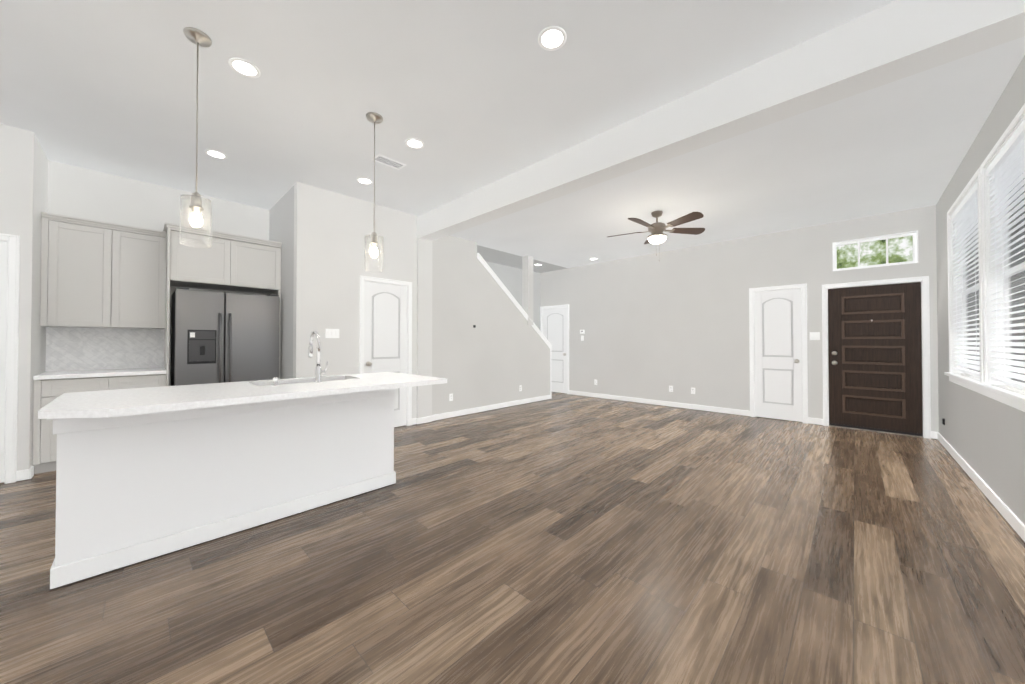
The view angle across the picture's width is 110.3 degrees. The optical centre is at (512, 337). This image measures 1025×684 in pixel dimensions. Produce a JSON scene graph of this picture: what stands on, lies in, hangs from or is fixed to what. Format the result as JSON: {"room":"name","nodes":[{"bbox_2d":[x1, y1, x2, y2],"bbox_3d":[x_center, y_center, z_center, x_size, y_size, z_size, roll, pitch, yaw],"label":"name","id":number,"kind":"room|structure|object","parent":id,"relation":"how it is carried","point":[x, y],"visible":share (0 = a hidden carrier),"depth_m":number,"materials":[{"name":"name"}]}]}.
{"room":"kitchen","nodes":[
{"label":"kitchen","id":0,"kind":"room"},
{"bbox_2d":[0,124,14,234],"bbox_3d":[-5.200,-0.379,2.343,0.120,3.260,2.270,-1,-1,44],"label":"wall","id":1,"kind":"structure","parent":0,"point":[7,149],"depth_m":3.10,"materials":[{"name":"grey paint"}]},
{"bbox_2d":[0,242,7,482],"bbox_3d":[-4.658,0.204,2.809,0.107,2.083,0.778,-1,-1,44],"label":"door","id":2,"kind":"structure","parent":1,"relation":"in","point":[3,287],"depth_m":3.09,"materials":[{"name":"grey paint"}]},
{"bbox_2d":[0,233,19,483],"bbox_3d":[-4.696,0.177,2.845,0.144,2.158,0.908,-1,-1,44],"label":"door frame","id":3,"kind":"structure","parent":1,"relation":"attached to","point":[13,241],"depth_m":3.10,"materials":[{"name":"white wood"}]},
{"bbox_2d":[13,127,47,470],"bbox_3d":[-4.639,-0.367,3.447,0.840,3.260,0.100,-1,-1,44],"label":"wall","id":4,"kind":"structure","parent":0,"point":[31,184],"depth_m":3.18,"materials":[{"name":"grey paint"}]},
{"bbox_2d":[45,160,268,385],"bbox_3d":[-3.594,-0.350,5.056,0.120,3.260,3.670,-1,-1,44],"label":"wall","id":5,"kind":"structure","parent":0,"point":[74,191],"depth_m":4.15,"materials":[{"name":"grey paint"}]},
{"bbox_2d":[40,216,120,327],"bbox_3d":[-4.513,-0.645,3.761,0.343,1.062,0.516,-1,-1,44],"label":"upper cabinet","id":6,"kind":"object","parent":5,"relation":"attached to","point":[104,285],"depth_m":3.64,"materials":[{"name":"grey wood"}]},
{"bbox_2d":[121,228,168,331],"bbox_3d":[-4.253,-0.642,4.032,0.343,1.062,0.475,-1,-1,44],"label":"upper cabinet","id":7,"kind":"object","parent":5,"relation":"attached to","point":[144,290],"depth_m":3.96,"materials":[{"name":"grey wood"}]},
{"bbox_2d":[165,228,236,291],"bbox_3d":[-3.767,-0.914,4.328,0.638,0.572,0.581,-1,-1,44],"label":"upper cabinet","id":8,"kind":"object","parent":5,"relation":"attached to","point":[215,267],"depth_m":4.11,"materials":[{"name":"grey wood"}]},
{"bbox_2d":[269,186,293,378],"bbox_3d":[-3.007,-0.354,4.722,1.190,3.260,0.120,-1,-1,44],"label":"wall","id":9,"kind":"structure","parent":0,"point":[281,219],"depth_m":4.49,"materials":[{"name":"paint"}]},
{"bbox_2d":[233,236,280,295],"bbox_3d":[-3.448,-0.911,4.661,0.638,0.572,0.580,-1,-1,44],"label":"upper cabinet","id":10,"kind":"object","parent":9,"relation":"attached to","point":[258,262],"depth_m":4.49,"materials":[{"name":"grey wood"}]},
{"bbox_2d":[293,182,549,417],"bbox_3d":[-0.893,-0.341,5.953,0.155,3.260,4.825,-1,-1,44],"label":"wall","id":11,"kind":"structure","parent":0,"point":[332,230],"depth_m":5.34,"materials":[{"name":"grey paint"}]},
{"bbox_2d":[325,329,338,337],"bbox_3d":[-2.251,-0.057,4.464,0.013,0.116,0.165,-1,-1,44],"label":"light switch","id":12,"kind":"object","parent":11,"relation":"attached to","point":[331,333],"visible":1,"depth_m":4.46,"materials":[{"name":"white plastic"}]},
{"bbox_2d":[364,281,406,426],"bbox_3d":[-1.754,0.255,4.982,0.107,2.028,0.634,-1,-1,44],"label":"pantry door","id":13,"kind":"structure","parent":11,"relation":"in","point":[385,327],"depth_m":5.02,"materials":[{"name":"grey paint"}]},
{"bbox_2d":[359,275,411,425],"bbox_3d":[-1.792,0.228,5.019,0.144,2.103,0.764,-1,-1,44],"label":"door frame","id":14,"kind":"structure","parent":11,"relation":"attached to","point":[409,337],"depth_m":5.20,"materials":[{"name":"white wood"}]},
{"bbox_2d":[477,253,551,398],"bbox_3d":[0.065,-0.086,6.974,0.160,2.774,2.089,-1,-1,44],"label":"trim","id":15,"kind":"structure","parent":11,"relation":"on","point":[507,292],"depth_m":6.88,"materials":[{"name":"white wood"}]},
{"bbox_2d":[522,256,532,324],"bbox_3d":[0.311,-0.955,7.240,0.160,1.384,0.160,-1,-1,44],"label":"post","id":16,"kind":"object","parent":15,"relation":"on","point":[527,284],"visible":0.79,"depth_m":7.18,"materials":[{"name":"grey paint"}]},
{"bbox_2d":[0,0,895,216],"bbox_3d":[-1.378,-1.949,1.013,9.300,0.150,6.220,-1,-1,44],"label":"ceiling","id":17,"kind":"structure","parent":0,"point":[472,95],"depth_m":2.56,"materials":[{"name":"white paint"}]},
{"bbox_2d":[180,27,211,247],"bbox_3d":[-1.939,-1.216,2.193,0.146,1.289,0.146,-1,-1,44],"label":"pendant light","id":18,"kind":"object","parent":17,"relation":"hanging from","point":[197,37],"visible":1,"depth_m":2.18,"materials":[{"name":"clear glass"}]},
{"bbox_2d":[205,150,226,158],"bbox_3d":[-2.976,-1.842,3.584,0.176,0.007,0.176,-1,-1,44],"label":"recessed light","id":19,"kind":"object","parent":17,"relation":"in","point":[216,154],"visible":1,"depth_m":3.58,"materials":[{"name":"white plastic"}]},
{"bbox_2d":[228,58,259,77],"bbox_3d":[-1.841,-1.854,2.454,0.176,0.007,0.176,-1,-1,44],"label":"recessed light","id":20,"kind":"object","parent":17,"relation":"in","point":[243,67],"visible":1,"depth_m":2.45,"materials":[{"name":"white plastic"}]},
{"bbox_2d":[357,178,372,184],"bbox_3d":[-1.730,-1.835,4.179,0.176,0.007,0.176,-1,-1,44],"label":"recessed light","id":21,"kind":"object","parent":17,"relation":"in","point":[366,181],"visible":1,"depth_m":4.18,"materials":[{"name":"white plastic"}]},
{"bbox_2d":[365,112,382,271],"bbox_3d":[-1.156,-1.207,2.986,0.146,1.289,0.146,-1,-1,44],"label":"pendant light","id":22,"kind":"object","parent":17,"relation":"hanging from","point":[374,118],"visible":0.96,"depth_m":2.97,"materials":[{"name":"clear glass"}]},
{"bbox_2d":[372,154,405,169],"bbox_3d":[-1.293,-1.840,3.743,0.160,0.009,0.310,-1,-1,44],"label":"ceiling vent","id":23,"kind":"object","parent":17,"relation":"in","point":[389,162],"visible":0.9,"depth_m":3.74,"materials":[{"name":"white metal"}]},
{"bbox_2d":[405,138,423,148],"bbox_3d":[-0.929,-1.844,3.390,0.176,0.007,0.176,-1,-1,44],"label":"recessed light","id":24,"kind":"object","parent":17,"relation":"in","point":[413,143],"visible":1,"depth_m":3.38,"materials":[{"name":"white plastic"}]},
{"bbox_2d":[538,26,566,50],"bbox_3d":[0.247,-1.857,2.217,0.176,0.007,0.176,-1,-1,44],"label":"recessed light","id":25,"kind":"object","parent":17,"relation":"in","point":[551,38],"visible":1,"depth_m":2.21,"materials":[{"name":"white plastic"}]},
{"bbox_2d":[417,0,1024,240],"bbox_3d":[0.635,-1.756,3.549,5.710,0.480,0.230,-1,-1,44],"label":"beam","id":26,"kind":"structure","parent":17,"relation":"attached to","point":[896,40],"depth_m":2.39,"materials":[{"name":"white paint"}]},
{"bbox_2d":[0,392,1024,683],"bbox_3d":[0.133,1.303,2.553,9.300,0.100,10.585,-1,-1,44],"label":"floor","id":27,"kind":"structure","parent":0,"point":[562,538],"depth_m":1.88,"materials":[{"name":"brown wood"}]},
{"bbox_2d":[33,376,120,473],"bbox_3d":[-4.419,0.827,3.656,0.603,0.875,0.516,-1,-1,44],"label":"base cabinet","id":28,"kind":"object","parent":27,"relation":"on","point":[45,391],"depth_m":3.33,"materials":[{"name":"grey wood"}]},
{"bbox_2d":[33,368,164,379],"bbox_3d":[-4.286,0.370,3.779,0.631,0.037,0.871,-1,-1,44],"label":"countertop","id":29,"kind":"structure","parent":28,"relation":"on","point":[92,371],"depth_m":3.61,"materials":[{"name":"white stone"}]},
{"bbox_2d":[121,372,168,388],"bbox_3d":[-4.159,0.830,3.927,0.603,0.875,0.475,-1,-1,44],"label":"base cabinet","id":30,"kind":"object","parent":27,"relation":"on","point":[127,382],"depth_m":3.77,"materials":[{"name":"grey wood"}]},
{"bbox_2d":[171,287,279,385],"bbox_3d":[-3.539,0.355,4.421,0.769,1.811,0.970,-1,-1,44],"label":"fridge","id":31,"kind":"object","parent":27,"relation":"on","point":[219,337],"visible":0.52,"depth_m":4.14,"materials":[{"name":"grey metal"}]},
{"bbox_2d":[49,387,401,590],"bbox_3d":[-1.853,0.816,2.626,0.621,0.876,1.868,-1,-1,44],"label":"kitchen island","id":32,"kind":"object","parent":27,"relation":"on","point":[146,474],"depth_m":2.18,"materials":[{"name":"white"}]},
{"bbox_2d":[38,372,445,422],"bbox_3d":[-1.637,0.357,2.588,0.990,0.037,2.110,-1,-1,44],"label":"island countertop","id":33,"kind":"structure","parent":32,"relation":"on","point":[73,407],"depth_m":2.14,"materials":[{"name":"white stone"}]},
{"bbox_2d":[258,379,313,386],"bbox_3d":[-1.668,0.482,2.901,0.394,0.230,0.764,-1,-1,44],"label":"sink","id":34,"kind":"object","parent":33,"relation":"in","point":[299,380],"depth_m":3.03,"materials":[{"name":"silver metal"}]},
{"bbox_2d":[308,331,327,382],"bbox_3d":[-1.530,0.142,2.797,0.230,0.397,0.095,-1,-1,44],"label":"faucet","id":35,"kind":"object","parent":33,"relation":"on","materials":[{"name":"silver metal"}]},
{"bbox_2d":[486,261,540,329],"bbox_3d":[-0.705,-0.243,7.560,0.120,3.100,3.945,-1,-1,44],"label":"wall","id":36,"kind":"structure","parent":0,"point":[509,277],"depth_m":8.34,"materials":[{"name":"paint"}]},
{"bbox_2d":[450,36,1024,272],"bbox_3d":[1.762,-1.741,5.416,7.030,0.150,4.245,-1,-1,44],"label":"ceiling","id":37,"kind":"structure","parent":0,"point":[903,144],"depth_m":3.79,"materials":[{"name":"white paint"}]},
{"bbox_2d":[608,211,704,260],"bbox_3d":[1.887,-1.346,4.729,1.272,0.654,1.241,-1,-1,44],"label":"ceiling fan","id":38,"kind":"object","parent":37,"relation":"hanging from","point":[657,236],"visible":1,"depth_m":4.67,"materials":[{"name":"brown metal"}]},
{"bbox_2d":[541,205,938,431],"bbox_3d":[3.065,-0.252,6.759,6.670,3.100,0.120,-1,-1,44],"label":"wall","id":39,"kind":"structure","parent":0,"point":[653,326],"depth_m":6.37,"materials":[{"name":"grey paint"}]},
{"bbox_2d":[540,304,568,393],"bbox_3d":[1.051,0.267,8.669,0.856,2.103,0.144,-1,-1,44],"label":"door frame","id":40,"kind":"structure","parent":39,"relation":"attached to","point":[548,307],"depth_m":8.36,"materials":[{"name":"white wood"}]},
{"bbox_2d":[543,307,566,392],"bbox_3d":[1.015,0.294,8.631,0.726,2.028,0.107,-1,-1,44],"label":"hall door","id":41,"kind":"structure","parent":39,"relation":"in","point":[555,327],"depth_m":8.59,"materials":[{"name":"grey paint"}]},
{"bbox_2d":[569,390,749,416],"bbox_3d":[2.609,1.254,7.087,3.571,0.095,0.017,-1,-1,44],"label":"baseboard","id":42,"kind":"structure","parent":39,"relation":"attached to","point":[612,397],"depth_m":6.76,"materials":[{"name":"white wood"}]},
{"bbox_2d":[754,288,802,421],"bbox_3d":[4.163,0.262,5.610,0.604,2.028,0.107,-1,-1,44],"label":"closet door","id":43,"kind":"structure","parent":39,"relation":"in","point":[778,352],"depth_m":5.61,"materials":[{"name":"grey paint"}]},
{"bbox_2d":[749,283,807,423],"bbox_3d":[4.199,0.235,5.649,0.734,2.103,0.144,-1,-1,44],"label":"door frame","id":44,"kind":"structure","parent":39,"relation":"attached to","point":[804,349],"depth_m":5.54,"materials":[{"name":"white wood"}]},
{"bbox_2d":[810,332,819,339],"bbox_3d":[4.487,-0.028,5.298,0.118,0.116,0.013,-1,-1,44],"label":"light switch","id":45,"kind":"object","parent":39,"relation":"attached to","point":[814,335],"visible":1,"depth_m":5.30,"materials":[{"name":"white plastic"}]},
{"bbox_2d":[828,282,922,435],"bbox_3d":[4.936,0.274,4.897,0.900,1.988,0.116,-1,-1,44],"label":"front door","id":46,"kind":"structure","parent":39,"relation":"in","point":[875,355],"depth_m":4.88,"materials":[{"name":"brown wood"}]},
{"bbox_2d":[832,230,918,270],"bbox_3d":[4.979,-1.177,4.932,0.825,0.420,0.120,-1,-1,44],"label":"window","id":47,"kind":"structure","parent":39,"relation":"attached to","point":[914,234],"depth_m":4.88,"materials":[{"name":"white paint"}]},
{"bbox_2d":[822,276,930,438],"bbox_3d":[4.958,0.247,4.920,1.030,2.063,0.144,-1,-1,44],"label":"door frame","id":48,"kind":"structure","parent":39,"relation":"attached to","point":[925,335],"depth_m":4.62,"materials":[{"name":"white paint"}]},
{"bbox_2d":[936,55,1024,524],"bbox_3d":[4.059,-0.292,3.064,0.120,3.100,3.835,-1,-1,44],"label":"wall","id":49,"kind":"structure","parent":0,"point":[983,435],"depth_m":2.91,"materials":[{"name":"grey paint"}]},
{"bbox_2d":[947,168,982,382],"bbox_3d":[4.319,-0.506,3.348,0.134,1.745,1.380,-1,-1,44],"label":"window","id":50,"kind":"structure","parent":49,"relation":"in","point":[952,325],"depth_m":3.72,"materials":[{"name":"white plastic"}]},
{"bbox_2d":[951,182,979,375],"bbox_3d":[4.303,-0.497,3.363,0.062,1.654,1.268,-1,-1,44],"label":"window blinds","id":51,"kind":"object","parent":50,"relation":"attached to","point":[964,215],"visible":0.67,"depth_m":3.41,"materials":[{"name":"white plastic"}]},
{"bbox_2d":[932,431,1024,543],"bbox_3d":[4.001,1.211,3.104,0.043,0.095,3.838,-1,-1,44],"label":"baseboard","id":52,"kind":"structure","parent":49,"relation":"attached to","point":[1011,519],"depth_m":2.78,"materials":[{"name":"white wood"}]},
{"bbox_2d":[944,372,1024,411],"bbox_3d":[3.813,0.409,2.866,0.120,0.095,2.800,-1,-1,44],"label":"window sill","id":53,"kind":"structure","parent":49,"relation":"attached to","point":[1011,399],"depth_m":2.64,"materials":[{"name":"white wood"}]},
{"bbox_2d":[980,104,1024,390],"bbox_3d":[3.342,-0.517,2.330,0.134,1.745,1.320,-1,-1,44],"label":"window","id":54,"kind":"structure","parent":49,"relation":"in","point":[987,303],"depth_m":2.76,"materials":[{"name":"white plastic"}]},
{"bbox_2d":[986,119,1024,388],"bbox_3d":[3.326,-0.508,2.345,0.062,1.654,1.208,-1,-1,44],"label":"window blinds","id":55,"kind":"object","parent":54,"relation":"attached to","point":[1005,169],"visible":1,"depth_m":2.48,"materials":[{"name":"white plastic"}]},
{"label":"outside","id":56,"kind":"structure","parent":0,"visible":0},
{"bbox_2d":[837,236,912,268],"bbox_3d":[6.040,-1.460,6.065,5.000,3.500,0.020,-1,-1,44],"label":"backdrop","id":57,"kind":"structure","parent":56,"point":[869,253],"depth_m":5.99,"materials":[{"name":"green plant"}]}
]}

